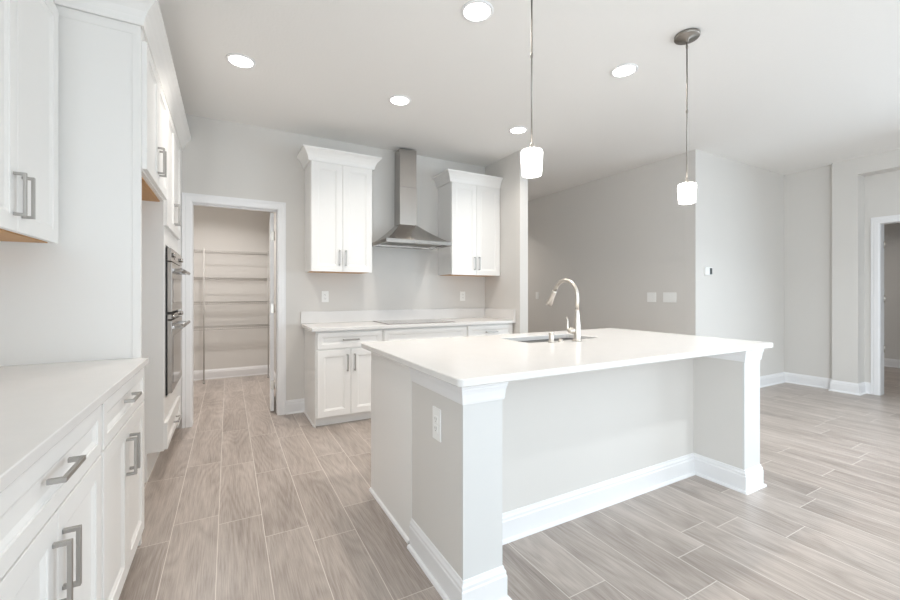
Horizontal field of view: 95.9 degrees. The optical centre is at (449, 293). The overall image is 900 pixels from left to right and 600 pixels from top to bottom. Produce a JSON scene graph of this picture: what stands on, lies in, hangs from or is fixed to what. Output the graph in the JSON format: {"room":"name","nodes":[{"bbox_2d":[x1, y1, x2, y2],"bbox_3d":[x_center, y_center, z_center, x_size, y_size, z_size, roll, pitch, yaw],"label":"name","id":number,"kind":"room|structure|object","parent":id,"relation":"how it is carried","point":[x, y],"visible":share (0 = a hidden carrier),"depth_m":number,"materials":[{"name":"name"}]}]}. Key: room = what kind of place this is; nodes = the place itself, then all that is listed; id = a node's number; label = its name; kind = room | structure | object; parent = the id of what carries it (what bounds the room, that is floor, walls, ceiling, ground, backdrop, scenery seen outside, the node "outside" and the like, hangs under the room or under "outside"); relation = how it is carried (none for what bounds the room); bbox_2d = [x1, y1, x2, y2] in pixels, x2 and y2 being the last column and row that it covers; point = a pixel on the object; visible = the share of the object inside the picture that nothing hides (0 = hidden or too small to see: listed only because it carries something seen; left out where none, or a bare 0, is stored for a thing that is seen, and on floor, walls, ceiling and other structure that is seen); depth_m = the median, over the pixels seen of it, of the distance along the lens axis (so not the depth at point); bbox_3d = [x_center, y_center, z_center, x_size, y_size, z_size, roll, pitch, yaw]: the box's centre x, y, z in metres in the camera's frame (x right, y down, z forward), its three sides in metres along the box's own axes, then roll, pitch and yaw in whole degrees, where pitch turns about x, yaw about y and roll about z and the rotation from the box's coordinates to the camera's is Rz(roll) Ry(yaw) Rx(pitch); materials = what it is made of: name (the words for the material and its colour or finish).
{"room":"kitchen","nodes":[
{"label":"kitchen","id":0,"kind":"room"},
{"bbox_2d":[194,205,269,370],"bbox_3d":[-3.378,-0.205,5.846,1.645,2.840,0.120,0,0,-29],"label":"wall","id":1,"kind":"structure","parent":0,"point":[219,229],"depth_m":5.88,"materials":[{"name":"white paint"}]},
{"bbox_2d":[195,250,264,254],"bbox_3d":[-3.322,-0.566,5.630,1.495,0.036,0.304,0,0,-29],"label":"wire shelf","id":2,"kind":"object","parent":1,"relation":"attached to","point":[206,251],"visible":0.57,"depth_m":5.66,"materials":[{"name":"grey metal"}]},
{"bbox_2d":[194,324,269,330],"bbox_3d":[-3.322,0.479,5.630,1.495,0.036,0.304,0,0,-29],"label":"wire shelf","id":3,"kind":"object","parent":1,"relation":"attached to","point":[256,325],"visible":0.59,"depth_m":5.70,"materials":[{"name":"grey metal"}]},
{"bbox_2d":[194,277,269,280],"bbox_3d":[-3.322,-0.201,5.630,1.495,0.036,0.304,0,0,-29],"label":"wire shelf","id":4,"kind":"object","parent":1,"relation":"attached to","point":[218,278],"visible":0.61,"depth_m":5.59,"materials":[{"name":"grey metal"}]},
{"bbox_2d":[194,301,269,304],"bbox_3d":[-3.322,0.134,5.630,1.495,0.036,0.304,0,0,-29],"label":"wire shelf","id":5,"kind":"object","parent":1,"relation":"attached to","point":[221,301],"visible":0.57,"depth_m":5.78,"materials":[{"name":"grey metal"}]},
{"bbox_2d":[270,212,275,372],"bbox_3d":[-2.146,-0.205,5.203,0.100,2.840,2.188,0,0,-29],"label":"wall","id":6,"kind":"structure","parent":0,"point":[270,212],"depth_m":5.48,"materials":[{"name":"white paint"}]},
{"bbox_2d":[194,365,275,387],"bbox_3d":[-2.869,1.147,4.811,1.545,0.136,2.185,0,0,-29],"label":"baseboard","id":7,"kind":"structure","parent":6,"relation":"attached to","point":[262,369],"depth_m":5.87,"materials":[{"name":"white paint"}]},
{"bbox_2d":[175,114,484,428],"bbox_3d":[-1.235,-0.205,4.385,4.005,2.840,0.120,0,0,-29],"label":"wall","id":8,"kind":"structure","parent":0,"point":[221,158],"depth_m":4.17,"materials":[{"name":"white paint"}]},
{"bbox_2d":[182,192,285,427],"bbox_3d":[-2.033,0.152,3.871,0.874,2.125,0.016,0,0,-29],"label":"trim","id":9,"kind":"structure","parent":8,"relation":"attached to","point":[187,198],"depth_m":3.73,"materials":[{"name":"white paint"}]},
{"bbox_2d":[270,213,274,410],"bbox_3d":[-1.956,0.190,4.454,0.045,2.027,0.700,0,0,-25],"label":"door","id":10,"kind":"structure","parent":8,"relation":"in","point":[272,233],"depth_m":4.15,"materials":[{"name":"white paint"}]},
{"bbox_2d":[286,398,304,414],"bbox_3d":[-1.565,1.147,4.120,0.184,0.136,0.027,0,0,-29],"label":"baseboard","id":11,"kind":"structure","parent":8,"relation":"attached to","point":[297,405],"depth_m":4.12,"materials":[{"name":"white paint"}]},
{"bbox_2d":[322,291,328,301],"bbox_3d":[-1.312,0.035,4.269,0.072,0.116,0.008,0,0,-29],"label":"power outlet","id":12,"kind":"object","parent":8,"relation":"attached to","point":[325,294],"visible":1,"depth_m":4.27,"materials":[{"name":"white plastic"}]},
{"bbox_2d":[297,144,381,273],"bbox_3d":[-1.128,-0.801,4.145,0.767,1.177,0.401,0,0,-29],"label":"upper cabinet","id":13,"kind":"object","parent":8,"relation":"attached to","point":[338,183],"visible":1,"depth_m":4.02,"materials":[{"name":"white paint"}]},
{"bbox_2d":[301,308,483,323],"bbox_3d":[-0.543,0.248,4.681,2.233,0.122,0.020,0,0,-29],"label":"backsplash","id":14,"kind":"structure","parent":8,"relation":"attached to","point":[407,314],"depth_m":4.58,"materials":[{"name":"white stone"}]},
{"bbox_2d":[372,148,451,249],"bbox_3d":[-0.426,-1.064,4.470,0.750,1.088,0.503,0,0,-29],"label":"range hood","id":15,"kind":"object","parent":8,"relation":"attached to","point":[405,233],"visible":0.98,"depth_m":4.52,"materials":[{"name":"silver metal"}]},
{"bbox_2d":[460,291,464,300],"bbox_3d":[0.159,0.035,5.072,0.072,0.116,0.008,0,0,-29],"label":"power outlet","id":16,"kind":"object","parent":8,"relation":"attached to","point":[462,294],"visible":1,"depth_m":5.07,"materials":[{"name":"white plastic"}]},
{"bbox_2d":[432,169,502,276],"bbox_3d":[0.212,-0.801,4.877,0.754,1.177,0.401,0,0,-29],"label":"upper cabinet","id":17,"kind":"object","parent":8,"relation":"attached to","point":[468,202],"visible":1,"depth_m":4.76,"materials":[{"name":"white paint"}]},
{"bbox_2d":[485,150,527,333],"bbox_3d":[0.673,-0.205,4.949,0.115,2.840,0.716,0,0,-29],"label":"wall","id":18,"kind":"structure","parent":0,"point":[509,290],"depth_m":4.71,"materials":[{"name":"white paint"}]},
{"bbox_2d":[119,366,899,599],"bbox_3d":[3.153,1.215,3.944,11.485,0.001,14.100,0,0,-29],"label":"floor","id":19,"kind":"structure","parent":0,"point":[247,501],"depth_m":2.15,"materials":[{"name":"grey tile"}]},
{"bbox_2d":[0,405,100,599],"bbox_3d":[-1.182,0.778,0.807,0.668,0.873,0.770,0,0,-29],"label":"base cabinet","id":20,"kind":"object","parent":19,"relation":"on","point":[50,515],"visible":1,"depth_m":0.94,"materials":[{"name":"white paint"}]},
{"bbox_2d":[0,357,148,492],"bbox_3d":[-1.369,0.325,1.127,0.646,0.030,1.570,0,0,-29],"label":"countertop","id":21,"kind":"structure","parent":20,"relation":"on","point":[41,404],"depth_m":1.19,"materials":[{"name":"white stone"}]},
{"bbox_2d":[0,3,141,545],"bbox_3d":[-1.766,-0.100,1.821,0.614,2.630,0.025,0,0,-29],"label":"end panel","id":22,"kind":"object","parent":19,"relation":"on","point":[78,298],"visible":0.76,"depth_m":1.87,"materials":[{"name":"white paint"}]},
{"bbox_2d":[100,368,143,599],"bbox_3d":[-1.551,0.778,1.484,0.668,0.873,0.768,0,0,-29],"label":"base cabinet","id":23,"kind":"object","parent":19,"relation":"on","point":[122,414],"visible":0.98,"depth_m":1.54,"materials":[{"name":"white paint"}]},
{"bbox_2d":[142,106,181,482],"bbox_3d":[-2.392,-0.100,3.024,0.668,2.630,1.157,0,0,-29],"label":"tall cabinet","id":24,"kind":"object","parent":19,"relation":"on","point":[161,221],"visible":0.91,"depth_m":2.64,"materials":[{"name":"white paint"}]},
{"bbox_2d":[54,0,190,150],"bbox_3d":[-2.042,-1.352,2.724,0.380,0.130,2.020,0,0,-29],"label":"crown molding","id":25,"kind":"structure","parent":24,"relation":"attached to","point":[147,14],"depth_m":2.09,"materials":[{"name":"white paint"}]},
{"bbox_2d":[166,310,189,395],"bbox_3d":[-2.242,0.412,2.920,0.594,0.545,0.684,0,0,-29],"label":"wall oven","id":26,"kind":"object","parent":24,"relation":"in","point":[174,323],"visible":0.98,"depth_m":2.79,"materials":[{"name":"silver metal"}]},
{"bbox_2d":[166,247,189,313],"bbox_3d":[-2.242,-0.086,2.920,0.594,0.443,0.684,0,0,-29],"label":"wall oven","id":27,"kind":"object","parent":24,"relation":"in","point":[174,271],"visible":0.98,"depth_m":2.79,"materials":[{"name":"silver metal"}]},
{"bbox_2d":[203,248,204,383],"bbox_3d":[-3.307,0.305,5.457,0.030,1.820,0.029,0,0,-29],"label":"pole","id":28,"kind":"object","parent":19,"relation":"on","point":[203,248],"visible":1,"depth_m":5.45,"materials":[{"name":"grey metal"}]},
{"bbox_2d":[267,251,268,377],"bbox_3d":[-2.612,0.305,5.836,0.030,1.820,0.029,0,0,-29],"label":"pole","id":29,"kind":"object","parent":19,"relation":"on","point":[268,251],"visible":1,"depth_m":5.83,"materials":[{"name":"grey metal"}]},
{"bbox_2d":[304,328,381,427],"bbox_3d":[-1.069,0.778,4.037,0.642,0.873,0.647,0,0,-29],"label":"base cabinet","id":30,"kind":"object","parent":19,"relation":"on","point":[337,370],"visible":0.94,"depth_m":3.77,"materials":[{"name":"white paint"}]},
{"bbox_2d":[301,308,515,331],"bbox_3d":[-0.386,0.264,4.414,2.254,0.153,0.641,0,0,-29],"label":"countertop","id":31,"kind":"structure","parent":30,"relation":"on","point":[314,321],"depth_m":4.47,"materials":[{"name":"white stone"}]},
{"bbox_2d":[373,319,454,324],"bbox_3d":[-0.397,0.306,4.420,0.756,0.007,0.510,0,0,-29],"label":"cooktop","id":32,"kind":"object","parent":31,"relation":"in","point":[415,321],"visible":0.99,"depth_m":4.36,"materials":[{"name":"silver metal"}]},
{"bbox_2d":[382,325,465,341],"bbox_3d":[-0.368,0.778,4.420,0.950,0.873,0.647,0,0,-29],"label":"base cabinet","id":33,"kind":"object","parent":19,"relation":"on","point":[412,333],"visible":0.07,"depth_m":4.15,"materials":[{"name":"white paint"}]},
{"bbox_2d":[466,323,512,336],"bbox_3d":[0.322,0.778,4.796,0.618,0.873,0.647,0,0,-29],"label":"base cabinet","id":34,"kind":"object","parent":19,"relation":"on","point":[503,328],"visible":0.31,"depth_m":4.53,"materials":[{"name":"white paint"}]},
{"bbox_2d":[369,349,766,599],"bbox_3d":[0.742,0.778,2.528,2.229,0.874,1.151,0,0,-29],"label":"kitchen island","id":35,"kind":"object","parent":19,"relation":"on","point":[512,461],"visible":0.73,"depth_m":2.16,"materials":[{"name":"white paint"}]},
{"bbox_2d":[433,406,440,441],"bbox_3d":[-0.057,0.550,1.712,0.008,0.135,0.072,0,0,-29],"label":"power outlet","id":36,"kind":"object","parent":35,"relation":"attached to","point":[436,411],"visible":1,"depth_m":1.70,"materials":[{"name":"white plastic"}]},
{"bbox_2d":[361,328,772,386],"bbox_3d":[0.739,0.325,2.548,2.284,0.030,1.241,0,0,-29],"label":"island countertop","id":37,"kind":"structure","parent":35,"relation":"on","point":[469,361],"depth_m":2.13,"materials":[{"name":"white stone"}]},
{"bbox_2d":[519,338,572,342],"bbox_3d":[0.696,0.428,2.825,0.664,0.174,0.332,0,0,-29],"label":"sink","id":38,"kind":"object","parent":37,"relation":"in","point":[556,339],"visible":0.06,"depth_m":2.94,"materials":[{"name":"grey metal"}]},
{"bbox_2d":[548,333,554,342],"bbox_3d":[0.641,0.280,2.567,0.042,0.060,0.042,0,0,-29],"label":"air gap","id":39,"kind":"object","parent":37,"relation":"on","point":[551,335],"visible":1,"depth_m":2.55,"materials":[{"name":"silver metal"}]},
{"bbox_2d":[546,278,581,340],"bbox_3d":[0.749,0.105,2.745,0.098,0.410,0.315,0,0,-29],"label":"faucet","id":40,"kind":"object","parent":37,"relation":"on","point":[576,330],"visible":1,"depth_m":2.63,"materials":[{"name":"silver metal"}]},
{"bbox_2d":[158,0,899,200],"bbox_3d":[3.149,-1.685,3.930,11.505,0.120,14.120,0,0,-29],"label":"ceiling","id":41,"kind":"structure","parent":0,"point":[784,87],"depth_m":3.07,"materials":[{"name":"white paint"}]},
{"bbox_2d":[226,53,255,68],"bbox_3d":[-1.460,-1.620,2.837,0.188,0.008,0.188,0,0,-29],"label":"recessed light","id":42,"kind":"object","parent":41,"relation":"in","point":[239,60],"visible":1,"depth_m":2.83,"materials":[{"name":"white plastic"}]},
{"bbox_2d":[229,55,252,66],"bbox_3d":[-1.460,-1.622,2.837,0.148,0.004,0.148,0,0,-29],"label":"diffuser","id":43,"kind":"object","parent":42,"relation":"attached to","point":[236,60],"depth_m":2.83,"materials":[{"name":"white plastic"}]},
{"bbox_2d":[389,95,410,105],"bbox_3d":[-0.422,-1.620,3.416,0.188,0.008,0.188,0,0,-29],"label":"recessed light","id":44,"kind":"object","parent":41,"relation":"in","point":[399,100],"visible":1,"depth_m":3.41,"materials":[{"name":"white plastic"}]},
{"bbox_2d":[391,97,408,104],"bbox_3d":[-0.422,-1.622,3.416,0.148,0.004,0.148,0,0,-29],"label":"diffuser","id":45,"kind":"object","parent":44,"relation":"attached to","point":[394,100],"depth_m":3.41,"materials":[{"name":"white plastic"}]},
{"bbox_2d":[461,0,493,22],"bbox_3d":[0.157,-1.620,2.338,0.188,0.008,0.188,0,0,-29],"label":"recessed light","id":46,"kind":"object","parent":41,"relation":"in","point":[475,11],"visible":1,"depth_m":2.33,"materials":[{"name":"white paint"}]},
{"bbox_2d":[464,3,489,20],"bbox_3d":[0.157,-1.622,2.338,0.148,0.004,0.148,0,0,-29],"label":"diffuser","id":47,"kind":"object","parent":46,"relation":"attached to","point":[472,11],"depth_m":2.33,"materials":[{"name":"white plastic"}]},
{"bbox_2d":[508,126,527,133],"bbox_3d":[0.676,-1.620,4.038,0.188,0.008,0.188,0,0,-29],"label":"recessed light","id":48,"kind":"object","parent":41,"relation":"in","point":[517,129],"visible":1,"depth_m":4.03,"materials":[{"name":"white plastic"}]},
{"bbox_2d":[511,128,525,132],"bbox_3d":[0.676,-1.622,4.038,0.148,0.004,0.148,0,0,-29],"label":"diffuser","id":49,"kind":"object","parent":48,"relation":"attached to","point":[513,130],"depth_m":4.04,"materials":[{"name":"white"}]},
{"bbox_2d":[521,0,542,177],"bbox_3d":[0.394,-1.096,1.956,0.144,1.056,0.144,0,0,-29],"label":"pendant light","id":50,"kind":"object","parent":41,"relation":"hanging from","point":[531,157],"visible":1,"depth_m":1.93,"materials":[{"name":"white glass"}]},
{"bbox_2d":[610,63,637,77],"bbox_3d":[1.269,-1.620,2.961,0.188,0.008,0.188,0,0,-29],"label":"recessed light","id":51,"kind":"object","parent":41,"relation":"in","point":[623,70],"visible":1,"depth_m":2.95,"materials":[{"name":"white plastic"}]},
{"bbox_2d":[613,66,634,76],"bbox_3d":[1.269,-1.622,2.961,0.148,0.004,0.148,0,0,-29],"label":"diffuser","id":52,"kind":"object","parent":51,"relation":"attached to","point":[619,71],"depth_m":2.97,"materials":[{"name":"white plastic"}]},
{"bbox_2d":[674,28,699,204],"bbox_3d":[1.491,-1.096,2.555,0.144,1.056,0.144,0,0,-29],"label":"pendant light","id":53,"kind":"object","parent":41,"relation":"hanging from","point":[686,190],"visible":1,"depth_m":2.54,"materials":[{"name":"white glass"}]},
{"bbox_2d":[528,153,684,334],"bbox_3d":[1.313,-0.205,7.380,0.120,2.840,6.064,0,0,-29],"label":"wall","id":54,"kind":"structure","parent":0,"point":[619,238],"depth_m":5.58,"materials":[{"name":"white paint"}]},
{"bbox_2d":[647,293,655,301],"bbox_3d":[2.509,0.049,5.057,0.007,0.118,0.118,0,0,-29],"label":"light switch","id":55,"kind":"object","parent":54,"relation":"attached to","point":[651,297],"visible":1,"depth_m":5.05,"materials":[{"name":"white plastic"}]},
{"bbox_2d":[663,292,675,302],"bbox_3d":[2.622,0.049,4.850,0.007,0.118,0.164,0,0,-29],"label":"light switch","id":56,"kind":"object","parent":54,"relation":"attached to","point":[667,297],"visible":1,"depth_m":4.85,"materials":[{"name":"white plastic"}]},
{"bbox_2d":[685,149,783,375],"bbox_3d":[3.651,-0.205,5.133,2.069,2.840,0.120,0,0,-29],"label":"wall","id":57,"kind":"structure","parent":0,"point":[734,227],"depth_m":4.98,"materials":[{"name":"white paint"}]},
{"bbox_2d":[704,267,712,274],"bbox_3d":[2.980,-0.255,4.684,0.140,0.090,0.023,0,0,-29],"label":"thermostat","id":58,"kind":"object","parent":57,"relation":"attached to","point":[707,270],"visible":1,"depth_m":4.67,"materials":[{"name":"white plastic"}]},
{"bbox_2d":[784,165,899,382],"bbox_3d":[6.505,-0.205,2.307,0.230,2.840,7.815,0,0,-29],"label":"wall","id":59,"kind":"structure","parent":0,"point":[807,193],"depth_m":5.27,"materials":[{"name":"white paint"}]},
{"bbox_2d":[760,372,870,395],"bbox_3d":[2.436,1.147,7.447,2.207,0.136,7.003,0,0,-29],"label":"baseboard","id":60,"kind":"structure","parent":59,"relation":"attached to","point":[862,388],"depth_m":5.24,"materials":[{"name":"white paint"}]},
{"bbox_2d":[871,214,899,394],"bbox_3d":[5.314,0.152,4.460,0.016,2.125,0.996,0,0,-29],"label":"trim","id":61,"kind":"structure","parent":59,"relation":"attached to","point":[875,222],"depth_m":4.86,"materials":[{"name":"white paint"}]},
{"bbox_2d":[832,149,899,382],"bbox_3d":[5.276,-0.205,4.343,0.194,2.840,1.765,0,0,-29],"label":"wall","id":62,"kind":"structure","parent":0,"point":[846,174],"depth_m":4.93,"materials":[{"name":"white paint"}]},
{"bbox_2d":[884,223,899,359],"bbox_3d":[7.616,-0.205,6.210,0.120,2.840,5.600,0,0,-29],"label":"wall","id":63,"kind":"structure","parent":0,"point":[891,231],"depth_m":6.69,"materials":[{"name":"white paint"}]},
{"bbox_2d":[884,358,899,367],"bbox_3d":[7.551,1.147,6.174,0.027,0.136,5.600,0,0,-29],"label":"baseboard","id":64,"kind":"structure","parent":63,"relation":"attached to","point":[895,363],"depth_m":6.68,"materials":[{"name":"white paint"}]},
{"bbox_3d":[-1.322,-0.205,0.241,0.120,2.840,11.690,0,0,-29],"label":"wall","id":65,"kind":"structure","parent":0,"visible":0},
{"bbox_2d":[0,0,57,243],"bbox_3d":[-1.669,-0.817,1.381,0.361,1.196,0.804,0,0,-29],"label":"upper cabinet","id":66,"kind":"object","parent":65,"relation":"attached to","point":[28,28],"visible":1,"depth_m":1.54,"materials":[{"name":"white paint"}]},
{"bbox_2d":[142,31,166,201],"bbox_3d":[-1.931,-1.004,2.181,0.668,0.823,0.763,0,0,-29],"label":"upper cabinet","id":67,"kind":"object","parent":65,"relation":"attached to","point":[154,105],"visible":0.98,"depth_m":2.23,"materials":[{"name":"white paint"}]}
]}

